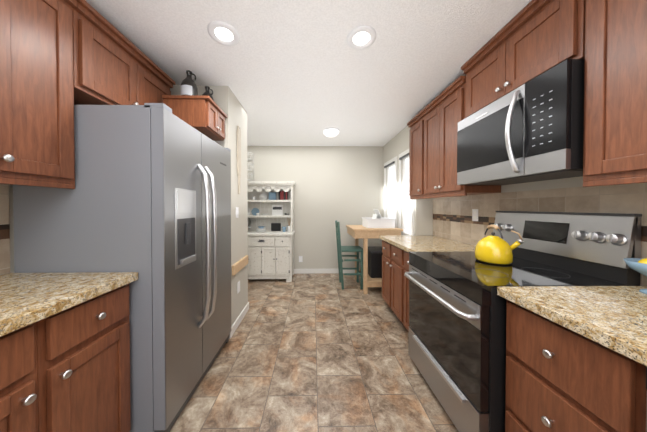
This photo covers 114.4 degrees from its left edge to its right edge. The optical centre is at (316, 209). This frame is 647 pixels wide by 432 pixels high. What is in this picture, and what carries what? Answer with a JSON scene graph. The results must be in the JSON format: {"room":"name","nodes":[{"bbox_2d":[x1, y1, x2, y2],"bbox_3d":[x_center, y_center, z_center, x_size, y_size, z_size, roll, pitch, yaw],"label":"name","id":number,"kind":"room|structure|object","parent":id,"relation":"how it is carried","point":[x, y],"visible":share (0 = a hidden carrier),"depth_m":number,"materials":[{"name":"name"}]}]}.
{"room":"kitchen","nodes":[
{"label":"kitchen","id":0,"kind":"room"},
{"bbox_2d":[0,184,13,274],"bbox_3d":[-1.660,0.060,0.161,0.128,2.460,3.710,0,1,-1],"label":"wall","id":1,"kind":"structure","parent":0,"point":[4,235],"depth_m":1.08,"materials":[{"name":"tile"}]},
{"bbox_2d":[0,0,80,187],"bbox_3d":[-1.427,-0.603,0.788,0.367,0.950,0.600,0,1,-1],"label":"upper cabinet","id":2,"kind":"object","parent":1,"relation":"attached to","point":[37,147],"depth_m":0.94,"materials":[{"name":"brown wood"}]},
{"bbox_2d":[72,0,174,104],"bbox_3d":[-1.423,-0.878,1.457,0.397,0.465,0.740,0,1,-1],"label":"upper cabinet","id":3,"kind":"object","parent":1,"relation":"attached to","point":[112,65],"visible":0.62,"depth_m":1.26,"materials":[{"name":"brown wood"}]},
{"bbox_2d":[170,85,247,337],"bbox_3d":[-1.307,0.035,2.312,0.900,2.460,0.580,0,1,-1],"label":"wall","id":4,"kind":"structure","parent":0,"point":[227,102],"depth_m":2.23,"materials":[{"name":"beige paint"}]},
{"bbox_2d":[162,95,227,140],"bbox_3d":[-1.034,-0.781,1.831,0.371,0.242,0.370,0,1,-1],"label":"upper cabinet","id":5,"kind":"object","parent":4,"relation":"attached to","point":[206,115],"visible":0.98,"depth_m":1.66,"materials":[{"name":"brown wood"}]},
{"bbox_2d":[181,70,197,94],"bbox_3d":[-1.069,-1.028,1.752,0.122,0.252,0.123,0,1,-1],"label":"jug","id":6,"kind":"object","parent":5,"relation":"on","point":[188,86],"visible":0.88,"depth_m":1.71,"materials":[{"name":"black glass"}]},
{"bbox_2d":[202,86,213,100],"bbox_3d":[-1.001,-1.012,1.913,0.105,0.217,0.106,0,1,-1],"label":"jug","id":7,"kind":"object","parent":5,"relation":"on","point":[206,92],"visible":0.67,"depth_m":1.90,"materials":[{"name":"black glass"}]},
{"bbox_2d":[236,207,238,217],"bbox_3d":[-0.849,0.035,2.239,0.012,0.116,0.070,0,1,-1],"label":"switch plate","id":8,"kind":"object","parent":4,"relation":"attached to","point":[237,212],"visible":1,"depth_m":2.24,"materials":[{"name":"white plastic"}]},
{"bbox_2d":[237,281,239,293],"bbox_3d":[-0.851,0.855,2.288,0.008,0.116,0.070,0,1,-1],"label":"outlet","id":9,"kind":"object","parent":4,"relation":"attached to","point":[238,287],"visible":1,"depth_m":2.27,"materials":[{"name":"white plastic"}]},
{"bbox_2d":[237,126,240,193],"bbox_3d":[-0.845,-0.532,2.282,0.020,0.735,0.084,0,1,-1],"label":"wall decoration","id":10,"kind":"object","parent":4,"relation":"attached to","point":[238,151],"depth_m":2.27,"materials":[{"name":"brown wood"}]},
{"bbox_2d":[230,302,248,337],"bbox_3d":[-0.850,1.220,2.328,0.012,0.090,0.570,0,1,-1],"label":"baseboard","id":11,"kind":"structure","parent":4,"relation":"attached to","point":[237,322],"depth_m":2.29,"materials":[{"name":"white paint"}]},
{"bbox_2d":[232,255,247,274],"bbox_3d":[-0.841,0.615,2.321,0.030,0.100,0.450,0,1,-1],"label":"wall rail","id":12,"kind":"object","parent":4,"relation":"attached to","point":[239,265],"visible":1,"depth_m":2.23,"materials":[{"name":"beige wood"}]},
{"bbox_2d":[85,0,531,145],"bbox_3d":[-0.809,-1.207,1.155,5.360,0.050,6.100,0,1,-1],"label":"ceiling","id":13,"kind":"structure","parent":0,"point":[295,72],"depth_m":1.59,"materials":[{"name":"white paint"}]},
{"bbox_2d":[207,21,239,45],"bbox_3d":[-0.623,-1.178,1.408,0.200,0.012,0.200,0,1,-1],"label":"recessed light","id":14,"kind":"object","parent":13,"relation":"in","point":[223,33],"visible":1,"depth_m":1.39,"materials":[{"name":"white plastic"}]},
{"bbox_2d":[323,127,338,136],"bbox_3d":[0.224,-1.158,3.182,0.250,0.094,0.250,0,1,-1],"label":"dome light","id":15,"kind":"object","parent":13,"relation":"attached to","point":[330,131],"visible":1,"depth_m":3.10,"materials":[{"name":"white glass"}]},
{"bbox_2d":[347,26,375,49],"bbox_3d":[0.311,-1.179,1.442,0.200,0.012,0.200,0,1,-1],"label":"recessed light","id":16,"kind":"object","parent":13,"relation":"in","point":[361,37],"visible":1,"depth_m":1.43,"materials":[{"name":"white plastic"}]},
{"bbox_2d":[170,273,458,431],"bbox_3d":[-0.809,1.303,1.184,5.360,0.050,6.100,0,1,-1],"label":"floor","id":17,"kind":"structure","parent":0,"point":[317,352],"depth_m":1.63,"materials":[{"name":"tile"}]},
{"bbox_2d":[0,316,55,431],"bbox_3d":[-1.281,0.833,0.482,0.635,0.905,0.510,0,1,-1],"label":"base cabinet","id":18,"kind":"object","parent":17,"relation":"on","point":[25,355],"depth_m":0.70,"materials":[{"name":"brown wood"}]},
{"bbox_2d":[52,284,130,431],"bbox_3d":[-1.288,0.828,0.922,0.635,0.905,0.370,0,1,-1],"label":"base cabinet","id":19,"kind":"object","parent":17,"relation":"on","point":[64,352],"depth_m":0.91,"materials":[{"name":"brown wood"}]},
{"bbox_2d":[0,272,137,335],"bbox_3d":[-1.259,0.367,0.009,0.663,0.039,2.186,0,1,-1],"label":"countertop","id":20,"kind":"structure","parent":19,"relation":"on","point":[25,298],"depth_m":0.86,"materials":[{"name":"beige stone"}]},
{"bbox_2d":[13,103,231,431],"bbox_3d":[-1.170,0.352,1.562,0.871,1.842,0.905,0,1,-1],"label":"fridge","id":21,"kind":"object","parent":17,"relation":"on","point":[148,198],"visible":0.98,"depth_m":1.11,"materials":[{"name":"grey metal"}]},
{"bbox_2d":[247,181,295,281],"bbox_3d":[-0.940,0.375,3.765,1.090,1.745,0.483,0,1,-1],"label":"hutch","id":22,"kind":"object","parent":17,"relation":"on","point":[271,231],"visible":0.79,"depth_m":3.71,"materials":[{"name":"white wood"}]},
{"bbox_2d":[335,220,362,289],"bbox_3d":[0.534,0.723,3.409,0.424,1.059,0.350,0,1,-1],"label":"chair","id":23,"kind":"object","parent":17,"relation":"on","point":[357,249],"visible":1,"depth_m":3.26,"materials":[{"name":"teal wood"}]},
{"bbox_2d":[346,225,402,293],"bbox_3d":[0.903,0.769,3.405,0.734,0.965,0.700,0,1,-1],"label":"table","id":24,"kind":"object","parent":17,"relation":"on","point":[358,232],"visible":0.6,"depth_m":3.07,"materials":[{"name":"brown wood"}]},
{"bbox_2d":[368,246,382,277],"bbox_3d":[1.017,0.849,3.387,0.380,0.413,0.400,0,1,-1],"label":"storage box","id":25,"kind":"object","parent":24,"relation":"on","point":[375,253],"visible":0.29,"depth_m":3.20,"materials":[{"name":"black"}]},
{"bbox_2d":[362,209,395,227],"bbox_3d":[0.987,0.145,3.339,0.444,0.283,0.364,0,1,-1],"label":"bin","id":26,"kind":"object","parent":24,"relation":"on","point":[376,220],"visible":0.98,"depth_m":3.17,"materials":[{"name":"white plastic"}]},
{"bbox_2d":[379,235,475,331],"bbox_3d":[1.186,0.808,2.259,0.714,0.915,0.991,0,1,-1],"label":"base cabinet","id":27,"kind":"object","parent":17,"relation":"on","point":[396,249],"visible":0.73,"depth_m":2.20,"materials":[{"name":"brown wood"}]},
{"bbox_2d":[404,211,641,431],"bbox_3d":[1.132,0.647,1.377,0.843,1.258,0.758,0,1,-1],"label":"range","id":28,"kind":"object","parent":17,"relation":"on","point":[457,329],"visible":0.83,"depth_m":1.16,"materials":[{"name":"black"}]},
{"bbox_2d":[475,224,523,264],"bbox_3d":[1.218,0.230,1.420,0.222,0.252,0.206,0,1,-1],"label":"kettle","id":29,"kind":"object","parent":28,"relation":"on","point":[492,248],"visible":1,"depth_m":1.36,"materials":[{"name":"yellow enameled metal"},{"name":"light wood"},{"name":"light stainless steel"}]},
{"bbox_2d":[505,302,646,431],"bbox_3d":[1.224,0.845,0.786,0.684,0.876,0.420,0,1,-1],"label":"base cabinet","id":30,"kind":"object","parent":17,"relation":"on","point":[576,358],"depth_m":0.74,"materials":[{"name":"brown wood"}]},
{"bbox_2d":[497,286,646,369],"bbox_3d":[1.224,0.397,-0.059,0.709,0.040,2.100,0,1,-1],"label":"countertop","id":31,"kind":"structure","parent":30,"relation":"on","point":[613,317],"depth_m":0.76,"materials":[{"name":"beige stone"}]},
{"bbox_2d":[623,258,646,293],"bbox_3d":[1.465,0.286,0.887,0.180,0.158,0.180,0,1,-1],"label":"fruit bowl","id":32,"kind":"object","parent":31,"relation":"on","point":[639,265],"visible":1,"depth_m":0.91,"materials":[{"name":"blue ceramic"}]},
{"bbox_2d":[646,366,646,431],"bbox_3d":[1.162,0.855,0.271,0.655,0.868,0.598,0,1,-1],"label":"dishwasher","id":33,"kind":"object","parent":17,"relation":"on","point":[646,399],"visible":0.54,"depth_m":0.56,"materials":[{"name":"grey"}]},
{"bbox_2d":[247,146,382,268],"bbox_3d":[-0.840,0.014,4.079,5.230,2.460,0.120,0,1,-1],"label":"wall","id":34,"kind":"structure","parent":0,"point":[343,185],"depth_m":4.03,"materials":[{"name":"beige paint"}]},
{"bbox_2d":[247,152,253,179],"bbox_3d":[-1.352,-0.812,3.917,0.308,0.524,0.166,0,1,-1],"label":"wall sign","id":35,"kind":"object","parent":34,"relation":"attached to","point":[248,174],"visible":0.4,"depth_m":3.98,"materials":[{"name":"white paint"}]},
{"bbox_2d":[294,269,354,273],"bbox_3d":[-1.019,1.200,4.023,4.630,0.090,0.014,0,1,-1],"label":"baseboard","id":36,"kind":"structure","parent":34,"relation":"attached to","point":[296,271],"depth_m":4.03,"materials":[{"name":"white paint"}]},
{"bbox_2d":[383,126,432,234],"bbox_3d":[1.546,0.022,3.406,0.480,2.460,1.300,0,1,-1],"label":"wall","id":37,"kind":"structure","parent":0,"point":[397,144],"depth_m":3.06,"materials":[{"name":"beige paint"}]},
{"bbox_2d":[384,156,397,226],"bbox_3d":[1.317,-0.206,3.660,0.110,1.310,0.600,0,1,-1],"label":"window","id":38,"kind":"structure","parent":37,"relation":"in","point":[391,165],"depth_m":3.75,"materials":[{"name":"white paint"}]},
{"bbox_2d":[398,149,414,234],"bbox_3d":[1.327,-0.199,3.035,0.110,1.310,0.490,0,1,-1],"label":"window","id":39,"kind":"structure","parent":37,"relation":"in","point":[408,204],"depth_m":3.15,"materials":[{"name":"white paint"}]},
{"bbox_2d":[433,176,646,285],"bbox_3d":[1.636,0.055,0.557,0.128,2.460,4.400,0,1,-1],"label":"wall","id":40,"kind":"structure","parent":0,"point":[452,218],"depth_m":1.47,"materials":[{"name":"tile"}]},
{"bbox_2d":[407,76,500,199],"bbox_3d":[1.370,-0.620,2.245,0.362,1.000,0.995,0,1,-1],"label":"upper cabinet","id":41,"kind":"object","parent":40,"relation":"attached to","point":[433,127],"visible":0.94,"depth_m":2.07,"materials":[{"name":"brown wood"}]},
{"bbox_2d":[472,209,477,220],"bbox_3d":[1.544,0.058,2.026,0.008,0.116,0.070,0,1,-1],"label":"outlet","id":42,"kind":"object","parent":40,"relation":"attached to","point":[474,214],"visible":1,"depth_m":2.02,"materials":[{"name":"white plastic"}]},
{"bbox_2d":[461,0,585,117],"bbox_3d":[1.384,-0.951,1.362,0.362,0.453,0.756,0,1,-1],"label":"upper cabinet","id":43,"kind":"object","parent":40,"relation":"attached to","point":[531,40],"visible":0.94,"depth_m":1.23,"materials":[{"name":"brown wood"}]},
{"bbox_2d":[457,59,584,184],"bbox_3d":[1.335,-0.454,1.367,0.453,0.524,0.748,0,1,-1],"label":"microwave","id":44,"kind":"object","parent":43,"relation":"attached to","point":[532,130],"visible":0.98,"depth_m":1.17,"materials":[{"name":"black"}]},
{"bbox_2d":[583,0,646,183],"bbox_3d":[1.409,-0.635,0.672,0.332,1.018,0.620,0,1,-1],"label":"upper cabinet","id":45,"kind":"object","parent":40,"relation":"attached to","point":[615,118],"depth_m":0.87,"materials":[{"name":"brown wood"}]}
]}

